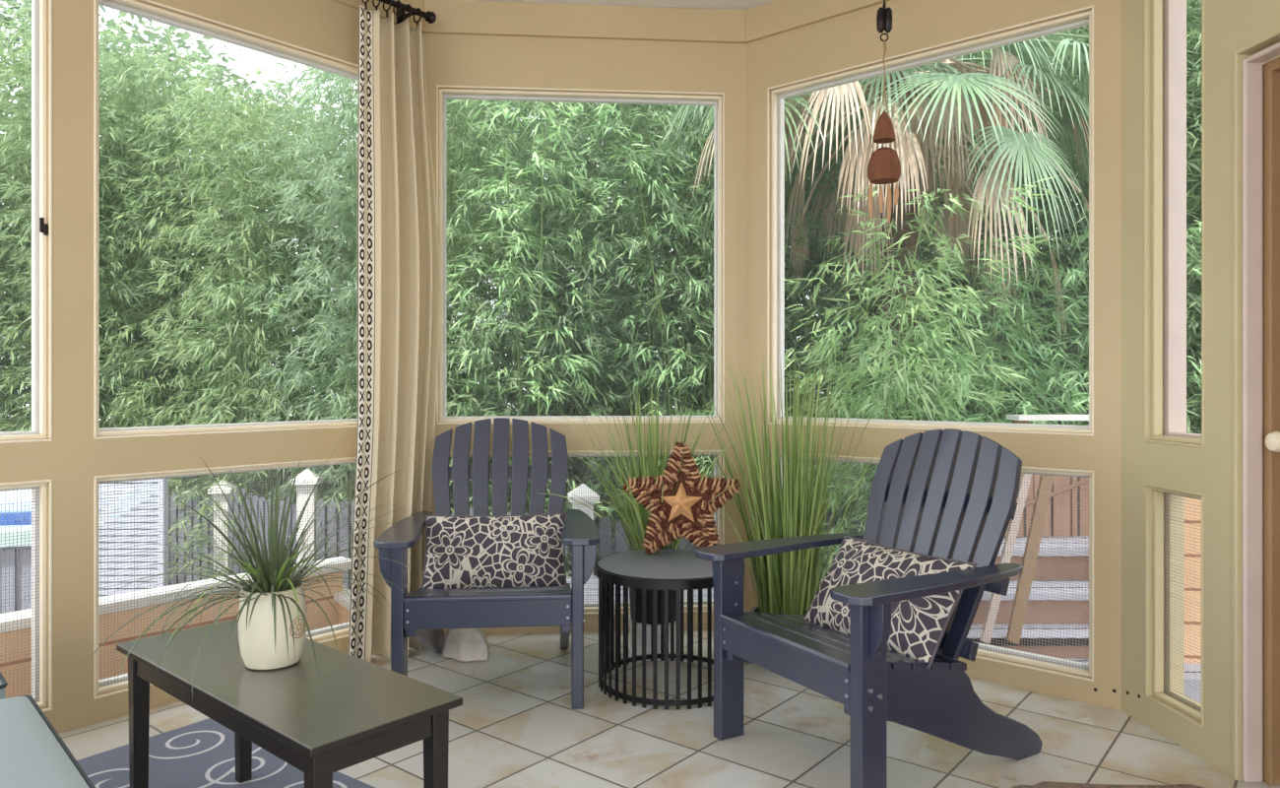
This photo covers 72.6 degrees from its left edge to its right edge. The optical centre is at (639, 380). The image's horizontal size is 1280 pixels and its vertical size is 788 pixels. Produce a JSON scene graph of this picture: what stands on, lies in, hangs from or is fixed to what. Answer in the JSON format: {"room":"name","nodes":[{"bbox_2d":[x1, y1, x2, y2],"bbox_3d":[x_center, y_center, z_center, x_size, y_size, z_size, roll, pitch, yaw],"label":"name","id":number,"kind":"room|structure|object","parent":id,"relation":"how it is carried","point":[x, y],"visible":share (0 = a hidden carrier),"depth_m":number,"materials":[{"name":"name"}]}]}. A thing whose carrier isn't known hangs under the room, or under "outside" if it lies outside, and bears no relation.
{"room":"sunroom","nodes":[
{"label":"sunroom","id":0,"kind":"room"},
{"bbox_2d":[0,0,422,732],"bbox_3d":[-1.894,-0.282,2.930,0.100,2.864,2.791,0,0,40],"label":"wall","id":1,"kind":"structure","parent":0,"point":[73,457],"depth_m":2.90,"materials":[{"name":"beige paint"}]},
{"bbox_2d":[0,0,52,443],"bbox_3d":[-2.331,-0.571,2.410,0.100,1.531,1.188,0,0,40],"label":"window","id":2,"kind":"structure","parent":1,"relation":"in","point":[39,226],"depth_m":2.83,"materials":[{"name":"beige paint"}]},
{"bbox_2d":[0,479,52,711],"bbox_3d":[-2.331,0.694,2.410,0.100,0.749,1.188,0,0,40],"label":"window","id":3,"kind":"structure","parent":1,"relation":"in","point":[38,488],"depth_m":2.83,"materials":[{"name":"beige paint"}]},
{"bbox_2d":[93,456,356,699],"bbox_3d":[-1.476,0.694,3.417,0.100,0.749,1.212,0,0,40],"label":"window","id":4,"kind":"structure","parent":1,"relation":"in","point":[109,683],"depth_m":3.19,"materials":[{"name":"beige paint"}]},
{"bbox_2d":[93,0,358,439],"bbox_3d":[-1.476,-0.571,3.417,0.100,1.531,1.212,0,0,40],"label":"window","id":5,"kind":"structure","parent":1,"relation":"in","point":[132,7],"depth_m":3.28,"materials":[{"name":"beige paint"}]},
{"bbox_2d":[332,0,424,33],"bbox_3d":[-1.861,-1.641,2.875,0.022,0.146,2.749,0,0,40],"label":"trim","id":6,"kind":"structure","parent":1,"relation":"attached to","point":[354,4],"depth_m":3.77,"materials":[{"name":"beige paint"}]},
{"bbox_2d":[361,0,436,25],"bbox_3d":[-1.303,-1.573,3.425,0.163,0.113,1.119,0,0,41],"label":"curtain rod","id":7,"kind":"object","parent":1,"relation":"attached to","point":[430,17],"visible":0.93,"depth_m":3.71,"materials":[{"name":"brown metal"}]},
{"bbox_2d":[348,4,440,662],"bbox_3d":[-1.022,-0.194,3.653,0.163,2.665,0.456,0,0,37],"label":"curtain","id":8,"kind":"object","parent":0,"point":[399,274],"visible":0.89,"depth_m":3.65,"materials":[{"name":"fabric"}]},
{"bbox_2d":[423,33,746,635],"bbox_3d":[-0.246,-0.282,4.040,1.561,2.864,0.100,0,0,-5],"label":"wall","id":9,"kind":"structure","parent":0,"point":[476,60],"depth_m":4.01,"materials":[{"name":"beige paint"}]},
{"bbox_2d":[436,84,724,424],"bbox_3d":[-0.268,-0.571,4.034,1.315,1.531,0.100,0,0,-5],"label":"window","id":10,"kind":"structure","parent":9,"relation":"in","point":[444,94],"depth_m":4.04,"materials":[{"name":"beige paint"}]},
{"bbox_2d":[423,0,746,43],"bbox_3d":[-0.242,-1.641,3.979,1.476,0.146,0.022,0,0,-5],"label":"trim","id":11,"kind":"structure","parent":9,"relation":"attached to","point":[453,17],"depth_m":3.97,"materials":[{"name":"beige paint"}]},
{"bbox_2d":[448,449,724,614],"bbox_3d":[-0.268,0.694,4.034,1.315,0.749,0.100,0,0,-5],"label":"window","id":12,"kind":"structure","parent":9,"relation":"in","point":[590,606],"depth_m":4.05,"materials":[{"name":"beige paint"}]},
{"bbox_2d":[462,0,775,9],"bbox_3d":[-0.344,-1.774,0.905,5.366,0.120,7.010,0,0,0],"label":"ceiling","id":13,"kind":"structure","parent":0,"point":[691,4],"depth_m":3.96,"materials":[{"name":"beige paint"}]},
{"bbox_2d":[867,0,900,222],"bbox_3d":[0.882,-1.143,3.150,0.118,1.141,0.118,0,0,0],"label":"wind chime","id":14,"kind":"object","parent":13,"relation":"hanging from","point":[884,164],"visible":1,"depth_m":3.13,"materials":[{"name":"brown ceramic"}]},
{"bbox_2d":[58,629,1279,787],"bbox_3d":[-0.373,1.210,0.776,4.926,0.120,6.752,0,0,0],"label":"floor","id":15,"kind":"structure","parent":0,"point":[516,725],"depth_m":2.81,"materials":[{"name":"tile"}]},
{"bbox_2d":[76,717,375,787],"bbox_3d":[-1.001,1.145,1.713,2.200,0.006,1.500,0,0,36],"label":"rug","id":16,"kind":"object","parent":15,"relation":"on","point":[201,753],"visible":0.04,"depth_m":2.59,"materials":[{"name":"fabric"}]},
{"bbox_2d":[0,695,95,787],"bbox_3d":[-1.379,0.915,1.518,0.636,0.453,0.716,0,0,-44],"label":"ottoman","id":17,"kind":"object","parent":16,"relation":"on","point":[32,754],"visible":1,"depth_m":1.64,"materials":[{"name":"fabric"}]},
{"bbox_2d":[116,618,462,787],"bbox_3d":[-0.882,0.920,2.098,1.005,0.460,0.355,0,0,41],"label":"coffee table","id":18,"kind":"object","parent":16,"relation":"on","point":[358,710],"visible":0.87,"depth_m":1.93,"materials":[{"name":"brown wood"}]},
{"bbox_2d":[82,429,428,700],"bbox_3d":[-0.903,0.401,2.108,0.706,0.578,0.682,0,0,-23],"label":"plant","id":19,"kind":"object","parent":18,"relation":"on","point":[271,616],"visible":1,"depth_m":2.08,"materials":[{"name":"green plant"}]},
{"bbox_2d":[443,628,489,661],"bbox_3d":[-0.728,1.081,3.655,0.248,0.136,0.147,0,0,35],"label":"shell ornament","id":20,"kind":"object","parent":15,"relation":"on","point":[461,644],"visible":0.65,"depth_m":3.59,"materials":[{"name":"white ceramic"}]},
{"bbox_2d":[373,417,599,708],"bbox_3d":[-0.563,0.655,3.401,0.776,0.991,0.869,0,0,-6],"label":"chair","id":21,"kind":"object","parent":15,"relation":"on","point":[422,614],"visible":0.76,"depth_m":3.14,"materials":[{"name":"wood"}]},
{"bbox_2d":[421,512,567,588],"bbox_3d":[-0.562,0.670,3.389,0.556,0.291,0.176,0,0,-6],"label":"throw pillow","id":22,"kind":"object","parent":21,"relation":"on","point":[462,550],"visible":0.87,"depth_m":3.34,"materials":[{"name":"fabric"}]},
{"bbox_2d":[628,613,684,659],"bbox_3d":[0.060,1.081,3.720,0.260,0.139,0.260,0,0,0],"label":"plant stand","id":23,"kind":"object","parent":15,"relation":"on","point":[638,624],"visible":0.25,"depth_m":3.63,"materials":[{"name":"white paint"}]},
{"bbox_2d":[629,586,675,624],"bbox_3d":[0.060,0.900,3.720,0.236,0.220,0.236,0,0,0],"label":"pot","id":24,"kind":"object","parent":23,"relation":"on","point":[638,591],"depth_m":3.63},
{"bbox_2d":[545,376,770,624],"bbox_3d":[0.066,0.488,3.595,0.941,1.044,0.893,0,0,0],"label":"potted grass","id":25,"kind":"object","parent":23,"relation":"on","point":[640,515],"depth_m":3.66,"materials":[{"name":"plant"}]},
{"bbox_2d":[594,548,744,709],"bbox_3d":[0.113,0.921,3.320,0.568,0.458,0.568,0,0,0],"label":"drum side table","id":26,"kind":"object","parent":15,"relation":"on","point":[664,570],"visible":0.7,"depth_m":3.12,"materials":[{"name":"black metal"}]},
{"bbox_2d":[622,440,740,554],"bbox_3d":[0.166,0.467,3.484,0.474,0.458,0.117,0,0,8],"label":"star","id":27,"kind":"object","parent":26,"relation":"on","point":[687,513],"visible":0.94,"depth_m":3.46,"materials":[{"name":"wicker"}]},
{"bbox_2d":[661,352,893,615],"bbox_3d":[0.536,0.506,3.447,0.834,1.287,0.694,0,0,43],"label":"potted grass","id":28,"kind":"object","parent":15,"relation":"on","point":[790,580],"depth_m":3.47,"materials":[{"name":"plant"}]},
{"bbox_2d":[695,428,1042,787],"bbox_3d":[0.729,0.655,2.725,0.869,0.991,0.776,0,0,-30],"label":"chair","id":29,"kind":"object","parent":15,"relation":"on","point":[925,498],"visible":0.86,"depth_m":2.63,"materials":[{"name":"wood"}]},
{"bbox_2d":[803,535,976,669],"bbox_3d":[0.755,0.665,2.705,0.223,0.275,0.537,0,0,-31],"label":"throw pillow","id":30,"kind":"object","parent":29,"relation":"on","point":[918,626],"visible":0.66,"depth_m":2.63,"materials":[{"name":"fabric"}]},
{"bbox_2d":[1012,780,1204,787],"bbox_3d":[1.312,1.141,1.493,0.761,0.017,1.954,0,0,0],"label":"mat","id":31,"kind":"object","parent":15,"relation":"on","point":[1044,784],"visible":1,"depth_m":2.44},
{"bbox_2d":[746,0,1121,710],"bbox_3d":[1.120,-0.282,3.584,1.640,2.864,0.100,0,0,40],"label":"wall","id":32,"kind":"structure","parent":0,"point":[853,38],"depth_m":3.29,"materials":[{"name":"beige paint"}]},
{"bbox_2d":[745,0,890,43],"bbox_3d":[1.080,-1.641,3.537,1.556,0.146,0.022,0,0,40],"label":"trim","id":33,"kind":"structure","parent":32,"relation":"attached to","point":[776,17],"depth_m":3.87,"materials":[{"name":"beige paint"}]},
{"bbox_2d":[767,4,1093,436],"bbox_3d":[1.128,-0.571,3.571,1.356,1.531,0.100,0,0,40],"label":"window","id":34,"kind":"structure","parent":32,"relation":"in","point":[1084,19],"depth_m":3.59,"materials":[{"name":"beige paint"}]},
{"bbox_2d":[767,450,1093,681],"bbox_3d":[1.128,0.694,3.571,1.356,0.749,0.100,0,0,40],"label":"window","id":35,"kind":"structure","parent":32,"relation":"in","point":[1059,664],"depth_m":3.25,"materials":[{"name":"beige paint"}]},
{"bbox_2d":[1121,0,1279,780],"bbox_3d":[1.848,-0.282,1.778,0.130,2.864,2.654,0,0,-5],"label":"wall","id":36,"kind":"structure","parent":0,"point":[1229,25],"depth_m":2.64,"materials":[{"name":"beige paint"}]},
{"bbox_2d":[1144,0,1204,447],"bbox_3d":[1.762,-0.657,2.787,0.130,1.721,0.276,0,0,-5],"label":"window","id":37,"kind":"structure","parent":36,"relation":"in","point":[1175,11],"depth_m":2.90,"materials":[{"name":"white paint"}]},
{"bbox_2d":[1145,483,1203,728],"bbox_3d":[1.737,0.700,2.784,0.079,0.716,0.267,0,0,-5],"label":"window","id":38,"kind":"structure","parent":36,"relation":"in","point":[1187,706],"depth_m":2.89,"materials":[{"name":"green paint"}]},
{"bbox_2d":[1232,28,1279,784],"bbox_3d":[1.826,0.098,2.083,0.152,2.105,0.895,0,0,-5],"label":"door","id":39,"kind":"structure","parent":36,"relation":"in","point":[1260,83],"depth_m":2.49,"materials":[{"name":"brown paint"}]},
{"label":"outside","id":40,"kind":"structure","parent":0,"visible":0},
{"bbox_2d":[113,425,851,575],"bbox_3d":[0.000,2.025,16.000,60.000,0.250,48.000,0,0,0],"label":"ground","id":41,"kind":"structure","parent":40,"point":[113,425],"depth_m":15.86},
{"bbox_2d":[0,31,31,430],"bbox_3d":[-6.190,-0.762,7.584,1.878,5.360,1.910,0,0,24],"label":"clump","id":42,"kind":"object","parent":41,"relation":"on","point":[2,52],"visible":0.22,"depth_m":7.78,"materials":[{"name":"green plant"}]},
{"bbox_2d":[0,123,31,431],"bbox_3d":[-6.408,-0.312,8.595,1.684,4.498,2.047,0,0,-28],"label":"clump","id":43,"kind":"object","parent":41,"relation":"on","point":[22,123],"visible":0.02,"depth_m":8.56,"materials":[{"name":"green plant"}]},
{"bbox_2d":[0,488,158,613],"bbox_3d":[-3.780,1.290,4.750,1.900,1.200,1.900,0,0,-20],"label":"hot tub","id":44,"kind":"object","parent":41,"relation":"on","point":[23,490],"visible":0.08,"depth_m":4.11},
{"bbox_2d":[0,118,158,431],"bbox_3d":[-5.638,-0.221,8.117,2.131,4.287,1.884,0,0,-23],"label":"clump","id":45,"kind":"object","parent":41,"relation":"on","point":[2,165],"visible":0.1,"depth_m":7.91,"materials":[{"name":"green plant"}]},
{"bbox_2d":[0,0,209,483],"bbox_3d":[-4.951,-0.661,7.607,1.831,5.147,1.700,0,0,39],"label":"clump","id":46,"kind":"object","parent":41,"relation":"on","point":[103,282],"visible":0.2,"depth_m":7.53,"materials":[{"name":"green plant"}]},
{"bbox_2d":[0,27,221,483],"bbox_3d":[-5.426,-0.817,8.880,1.972,5.469,1.939,0,0,33],"label":"clump","id":47,"kind":"object","parent":41,"relation":"on","point":[186,49],"visible":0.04,"depth_m":8.92,"materials":[{"name":"green plant"}]},
{"bbox_2d":[0,0,240,495],"bbox_3d":[-8.195,-2.012,13.025,4.688,8.542,5.333,0,0,-19],"label":"leafy tree","id":48,"kind":"object","parent":41,"relation":"on","point":[2,15],"visible":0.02,"depth_m":12.50,"materials":[{"name":"green plant"}]},
{"bbox_2d":[99,478,168,596],"bbox_3d":[-2.409,1.100,4.100,0.350,1.600,0.040,0,0,-2],"label":"panel","id":49,"kind":"object","parent":41,"relation":"on","point":[159,491],"visible":0.26,"depth_m":4.09,"materials":[{"name":"white"}]},
{"bbox_2d":[0,4,342,494],"bbox_3d":[-6.225,-1.156,11.323,4.983,6.732,5.772,0,0,16],"label":"leafy tree","id":50,"kind":"object","parent":41,"relation":"on","point":[155,35],"visible":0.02,"depth_m":10.47,"materials":[{"name":"green plant"}]},
{"bbox_2d":[0,556,351,697],"bbox_3d":[-2.308,1.048,3.084,0.130,0.405,2.830,0,0,40],"label":"wall","id":51,"kind":"structure","parent":41,"relation":"on","point":[193,584],"depth_m":3.42,"materials":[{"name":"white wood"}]},
{"bbox_2d":[99,18,267,497],"bbox_3d":[-4.364,-0.652,8.066,1.799,5.129,1.938,0,0,-23],"label":"clump","id":52,"kind":"object","parent":41,"relation":"on","point":[143,67],"visible":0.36,"depth_m":7.79,"materials":[{"name":"green plant"}]},
{"bbox_2d":[156,490,213,585],"bbox_3d":[-4.313,1.404,7.565,1.975,0.992,0.062,0,0,27],"label":"picket fence","id":53,"kind":"object","parent":41,"relation":"on","point":[175,511],"visible":0.08,"depth_m":7.24,"materials":[{"name":"grey wood"}]},
{"bbox_2d":[99,94,283,570],"bbox_3d":[-4.071,-0.329,7.861,1.933,4.533,1.591,0,0,27],"label":"clump","id":54,"kind":"object","parent":41,"relation":"on","point":[135,325],"visible":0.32,"depth_m":7.62,"materials":[{"name":"green plant"}]},
{"bbox_2d":[100,73,319,497],"bbox_3d":[-4.380,-0.577,8.800,2.055,5.005,2.324,0,0,-42],"label":"clump","id":55,"kind":"object","parent":41,"relation":"on","point":[143,100],"visible":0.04,"depth_m":8.63,"materials":[{"name":"green plant"}]},
{"bbox_2d":[207,480,235,576],"bbox_3d":[-3.350,1.346,7.000,0.178,1.109,0.178,0,0,-10],"label":"fence post","id":56,"kind":"object","parent":41,"relation":"on","point":[212,491],"visible":0.38,"depth_m":6.94,"materials":[{"name":"white paint"}]},
{"bbox_2d":[127,58,353,581],"bbox_3d":[-3.223,-0.327,7.182,1.614,4.484,1.642,0,0,40],"label":"clump","id":57,"kind":"object","parent":41,"relation":"on","point":[259,335],"visible":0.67,"depth_m":7.04,"materials":[{"name":"green plant"}]},
{"bbox_2d":[136,77,355,577],"bbox_3d":[-3.387,-0.409,7.787,1.984,4.696,1.633,0,0,1],"label":"clump","id":58,"kind":"object","parent":41,"relation":"on","point":[234,403],"visible":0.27,"depth_m":7.56,"materials":[{"name":"green plant"}]},
{"bbox_2d":[228,487,296,575],"bbox_3d":[-2.823,1.364,6.564,1.086,1.073,0.062,0,0,40],"label":"picket fence","id":59,"kind":"object","parent":41,"relation":"on","point":[265,511],"visible":0.2,"depth_m":6.60,"materials":[{"name":"grey wood"}]},
{"bbox_2d":[181,276,357,554],"bbox_3d":[-2.974,0.559,7.821,2.061,2.994,1.757,0,0,-31],"label":"clump","id":60,"kind":"object","parent":41,"relation":"on","point":[241,282],"visible":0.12,"depth_m":7.44,"materials":[{"name":"green plant"}]},
{"bbox_2d":[217,99,355,541],"bbox_3d":[-3.476,-0.458,8.826,1.525,4.738,1.643,0,0,41],"label":"clump","id":61,"kind":"object","parent":41,"relation":"on","point":[309,313],"visible":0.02,"depth_m":8.74,"materials":[{"name":"green plant"}]},
{"bbox_2d":[291,468,322,563],"bbox_3d":[-2.330,1.256,6.100,0.178,1.289,0.178,0,0,-10],"label":"fence post","id":62,"kind":"object","parent":41,"relation":"on","point":[309,471],"visible":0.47,"depth_m":6.04,"materials":[{"name":"white paint"}]},
{"bbox_2d":[110,76,539,500],"bbox_3d":[-3.851,-1.204,11.900,5.333,6.777,4.688,0,0,3],"label":"leafy tree","id":63,"kind":"object","parent":41,"relation":"on","point":[245,81],"visible":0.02,"depth_m":10.90,"materials":[{"name":"green plant"}]},
{"bbox_2d":[231,56,477,580],"bbox_3d":[-2.193,-0.343,6.630,1.830,4.532,2.070,0,0,14],"label":"clump","id":64,"kind":"object","parent":41,"relation":"on","point":[349,333],"visible":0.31,"depth_m":6.43,"materials":[{"name":"green plant"}]},
{"bbox_2d":[252,63,476,571],"bbox_3d":[-2.528,-0.629,8.021,1.900,5.092,1.932,0,0,-40],"label":"clump","id":65,"kind":"object","parent":41,"relation":"on","point":[295,65],"visible":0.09,"depth_m":7.78,"materials":[{"name":"green plant"}]},
{"bbox_2d":[280,93,482,570],"bbox_3d":[-2.593,-0.543,8.872,2.338,4.968,1.924,0,0,-13],"label":"clump","id":66,"kind":"object","parent":41,"relation":"on","point":[298,94],"visible":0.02,"depth_m":8.65,"materials":[{"name":"green plant"}]},
{"bbox_2d":[301,356,498,573],"bbox_3d":[-1.955,0.905,7.392,1.753,2.436,2.102,0,0,-34],"label":"clump","id":67,"kind":"object","parent":41,"relation":"on","point":[354,360],"visible":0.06,"depth_m":7.27,"materials":[{"name":"green plant"}]},
{"bbox_2d":[316,499,570,588],"bbox_3d":[-1.338,1.341,5.718,1.922,1.118,0.062,0,0,21],"label":"picket fence","id":68,"kind":"object","parent":41,"relation":"on","point":[321,500],"visible":0.07,"depth_m":5.98,"materials":[{"name":"grey wood"}]},
{"bbox_2d":[346,141,550,509],"bbox_3d":[-1.726,-0.107,7.631,1.756,4.056,1.985,0,0,44],"label":"clump","id":69,"kind":"object","parent":41,"relation":"on","point":[463,230],"visible":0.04,"depth_m":7.59,"materials":[{"name":"green plant"}]},
{"bbox_2d":[320,83,594,575],"bbox_3d":[-1.359,-0.736,6.667,1.867,5.297,2.011,0,0,-45],"label":"clump","id":70,"kind":"object","parent":41,"relation":"on","point":[500,119],"visible":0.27,"depth_m":6.50,"materials":[{"name":"green plant"}]},
{"bbox_2d":[447,99,581,510],"bbox_3d":[-1.512,-1.067,8.547,2.112,5.973,2.148,0,0,-3],"label":"clump","id":71,"kind":"object","parent":41,"relation":"on","point":[450,99],"visible":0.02,"depth_m":8.44,"materials":[{"name":"green plant"}]},
{"bbox_2d":[447,99,652,576],"bbox_3d":[-0.874,-0.193,6.377,1.862,4.453,2.282,0,0,-7],"label":"clump","id":72,"kind":"object","parent":41,"relation":"on","point":[505,179],"visible":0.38,"depth_m":6.24,"materials":[{"name":"green plant"}]},
{"bbox_2d":[447,99,668,498],"bbox_3d":[-1.533,-1.765,13.173,5.772,8.073,4.983,0,0,-39],"label":"leafy tree","id":73,"kind":"object","parent":41,"relation":"on","point":[453,99],"visible":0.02,"depth_m":12.09,"materials":[{"name":"green plant"}]},
{"bbox_2d":[450,100,685,576],"bbox_3d":[-0.598,-0.432,6.934,1.792,4.743,2.178,0,0,-16],"label":"clump","id":74,"kind":"object","parent":41,"relation":"on","point":[567,258],"visible":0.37,"depth_m":6.73,"materials":[{"name":"green plant"}]},
{"bbox_2d":[472,100,685,560],"bbox_3d":[-0.647,-0.854,8.026,1.978,5.534,2.130,0,0,-18],"label":"clump","id":75,"kind":"object","parent":41,"relation":"on","point":[567,103],"visible":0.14,"depth_m":7.80,"materials":[{"name":"green plant"}]},
{"bbox_2d":[487,102,675,574],"bbox_3d":[-0.439,-0.514,8.560,2.370,4.879,2.096,0,0,-27],"label":"clump","id":76,"kind":"object","parent":41,"relation":"on","point":[605,161],"visible":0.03,"depth_m":8.31,"materials":[{"name":"green plant"}]},
{"bbox_2d":[567,484,599,575],"bbox_3d":[-0.345,1.261,5.300,0.178,1.279,0.178,0,0,-10],"label":"fence post","id":77,"kind":"object","parent":41,"relation":"on","point":[584,486],"visible":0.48,"depth_m":5.24,"materials":[{"name":"white paint"}]},
{"bbox_2d":[534,103,713,571],"bbox_3d":[0.153,-0.778,8.245,2.510,5.447,2.065,0,0,16],"label":"clump","id":78,"kind":"object","parent":41,"relation":"on","point":[667,254],"visible":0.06,"depth_m":7.99,"materials":[{"name":"green plant"}]},
{"bbox_2d":[603,104,713,536],"bbox_3d":[0.421,-0.486,8.728,1.715,4.795,1.847,0,0,-2],"label":"clump","id":79,"kind":"object","parent":41,"relation":"on","point":[672,238],"visible":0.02,"depth_m":8.53,"materials":[{"name":"green plant"}]},
{"bbox_2d":[540,102,788,575],"bbox_3d":[0.216,-1.244,7.028,2.196,6.329,2.233,0,0,17],"label":"clump","id":80,"kind":"object","parent":41,"relation":"on","point":[702,243],"visible":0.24,"depth_m":6.87,"materials":[{"name":"green plant"}]},
{"bbox_2d":[534,103,800,545],"bbox_3d":[0.247,-0.288,6.735,2.168,4.655,1.769,0,0,-18],"label":"clump","id":81,"kind":"object","parent":41,"relation":"on","point":[651,233],"visible":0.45,"depth_m":6.59,"materials":[{"name":"green plant"}]},
{"bbox_2d":[526,103,842,539],"bbox_3d":[0.604,-1.944,11.264,4.688,8.394,5.333,0,0,7],"label":"leafy tree","id":82,"kind":"object","parent":41,"relation":"on","point":[582,103],"visible":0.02,"depth_m":10.78,"materials":[{"name":"green plant"}]},
{"bbox_2d":[598,512,864,567],"bbox_3d":[0.979,1.360,5.495,2.475,1.080,0.062,0,0,-6],"label":"picket fence","id":83,"kind":"object","parent":41,"relation":"on","point":[607,527],"visible":0.04,"depth_m":5.35,"materials":[{"name":"grey wood"}]},
{"bbox_2d":[642,106,865,517],"bbox_3d":[1.024,-1.050,7.915,2.198,5.939,2.160,0,0,32],"label":"clump","id":84,"kind":"object","parent":41,"relation":"on","point":[788,214],"visible":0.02,"depth_m":7.50,"materials":[{"name":"green plant"}]},
{"bbox_2d":[656,77,883,529],"bbox_3d":[1.090,-0.687,7.006,2.217,5.229,2.507,0,0,25],"label":"clump","id":85,"kind":"object","parent":41,"relation":"on","point":[789,237],"visible":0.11,"depth_m":6.73,"materials":[{"name":"green plant"}]},
{"bbox_2d":[784,100,972,523],"bbox_3d":[2.017,-0.409,7.897,2.305,4.666,2.038,0,0,-33],"label":"clump","id":86,"kind":"object","parent":41,"relation":"on","point":[869,314],"visible":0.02,"depth_m":7.70,"materials":[{"name":"green plant"}]},
{"bbox_2d":[784,53,995,563],"bbox_3d":[1.810,-1.015,7.112,2.045,5.857,2.202,0,0,15],"label":"clump","id":87,"kind":"object","parent":41,"relation":"on","point":[847,131],"visible":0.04,"depth_m":6.95,"materials":[{"name":"green plant"}]},
{"bbox_2d":[784,175,1060,582],"bbox_3d":[1.270,0.480,5.085,1.898,3.170,2.226,0,0,6],"label":"clump","id":88,"kind":"object","parent":41,"relation":"on","point":[925,305],"visible":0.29,"depth_m":5.01,"materials":[{"name":"green plant"}]},
{"bbox_2d":[649,26,1200,420],"bbox_3d":[1.713,-0.624,5.731,3.404,5.054,3.214,0,0,-40],"label":"fan palm","id":89,"kind":"object","parent":41,"relation":"on","point":[930,114],"visible":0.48,"depth_m":5.16,"materials":[{"name":"green plant"}]},
{"bbox_2d":[832,54,1039,420],"bbox_3d":[2.647,-0.728,7.975,1.955,5.280,2.106,0,0,-9],"label":"clump","id":90,"kind":"object","parent":41,"relation":"on","point":[932,207],"visible":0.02,"depth_m":7.83,"materials":[{"name":"green plant"}]},
{"bbox_2d":[802,238,1088,556],"bbox_3d":[1.947,0.580,5.248,2.061,2.947,1.757,0,0,-10],"label":"clump","id":91,"kind":"object","parent":41,"relation":"on","point":[934,337],"visible":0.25,"depth_m":5.31,"materials":[{"name":"green plant"}]},
{"bbox_2d":[850,29,1088,506],"bbox_3d":[2.810,-0.669,6.965,2.345,5.226,1.930,0,0,28],"label":"clump","id":92,"kind":"object","parent":41,"relation":"on","point":[967,133],"visible":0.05,"depth_m":6.75,"materials":[{"name":"green plant"}]},
{"bbox_2d":[883,208,1201,482],"bbox_3d":[2.550,0.481,5.447,2.164,3.168,1.845,0,0,44],"label":"clump","id":93,"kind":"object","parent":41,"relation":"on","point":[1043,373],"visible":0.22,"depth_m":5.61,"materials":[{"name":"green plant"}]},
{"bbox_2d":[930,32,1201,425],"bbox_3d":[3.759,-0.860,7.677,2.569,5.614,2.114,0,0,-5],"label":"clump","id":94,"kind":"object","parent":41,"relation":"on","point":[1067,231],"visible":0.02,"depth_m":7.68,"materials":[{"name":"green plant"}]},
{"bbox_2d":[956,0,1201,433],"bbox_3d":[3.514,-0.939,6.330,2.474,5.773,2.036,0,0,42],"label":"clump","id":95,"kind":"object","parent":41,"relation":"on","point":[1056,252],"visible":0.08,"depth_m":6.17,"materials":[{"name":"green plant"}]},
{"bbox_2d":[1035,0,1201,429],"bbox_3d":[4.189,-1.093,6.989,2.093,6.015,1.943,0,0,-30],"label":"clump","id":96,"kind":"object","parent":41,"relation":"on","point":[1199,48],"visible":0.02,"depth_m":6.70,"materials":[{"name":"green plant"}]},
{"bbox_2d":[1049,11,1201,433],"bbox_3d":[4.508,-0.747,6.862,2.225,5.350,2.516,0,0,-11],"label":"clump","id":97,"kind":"object","parent":41,"relation":"on","point":[1190,47],"visible":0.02,"depth_m":6.70,"materials":[{"name":"green plant"}]},
{"bbox_2d":[1184,497,1201,663],"bbox_3d":[2.560,1.095,3.599,0.660,1.610,0.040,0,0,8],"label":"screen","id":98,"kind":"object","parent":41,"relation":"on","point":[1190,502],"visible":0.02,"depth_m":3.62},
{"bbox_2d":[1186,0,1201,432],"bbox_3d":[4.298,-0.888,5.704,2.105,5.612,2.069,0,0,-6],"label":"clump","id":99,"kind":"object","parent":41,"relation":"on","point":[1190,4],"visible":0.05,"depth_m":5.97,"materials":[{"name":"green plant"}]},
{"bbox_3d":[2.500,1.053,4.620,0.060,1.694,0.060,0,0,0],"label":"post","id":100,"kind":"object","parent":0,"visible":0},
{"bbox_2d":[1006,414,1088,420],"bbox_3d":[2.270,0.193,4.610,0.600,0.025,0.160,0,0,0],"label":"cap rail","id":101,"kind":"object","parent":100,"relation":"on","point":[1015,416],"visible":0.5,"depth_m":4.53,"materials":[{"name":"white paint"}]},
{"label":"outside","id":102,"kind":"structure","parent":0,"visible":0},
{"bbox_2d":[566,567,1201,703],"bbox_3d":[1.000,1.230,4.650,4.800,0.120,2.700,0,0,0],"label":"deck","id":103,"kind":"object","parent":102,"point":[592,579],"depth_m":3.68,"materials":[{"name":"grey wood"}]},
{"bbox_2d":[979,473,1054,643],"bbox_3d":[1.544,0.736,3.680,0.498,0.722,0.135,0,0,-25],"label":"leaning boards","id":104,"kind":"object","parent":103,"relation":"on","point":[1026,477],"visible":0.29,"depth_m":3.67,"materials":[{"name":"brown paint"}]},
{"bbox_2d":[948,535,1087,657],"bbox_3d":[2.040,0.976,4.300,1.560,0.391,1.300,0,0,0],"label":"steps","id":105,"kind":"structure","parent":103,"relation":"on","point":[1052,539],"depth_m":3.86,"materials":[{"name":"brown wood"}]},
{"bbox_2d":[995,473,1087,536],"bbox_3d":[2.025,0.534,4.356,0.550,0.490,0.102,0,0,-4],"label":"screen","id":106,"kind":"object","parent":105,"relation":"on","point":[1076,497],"visible":0.16,"depth_m":4.37,"materials":[{"name":"brown wood"}]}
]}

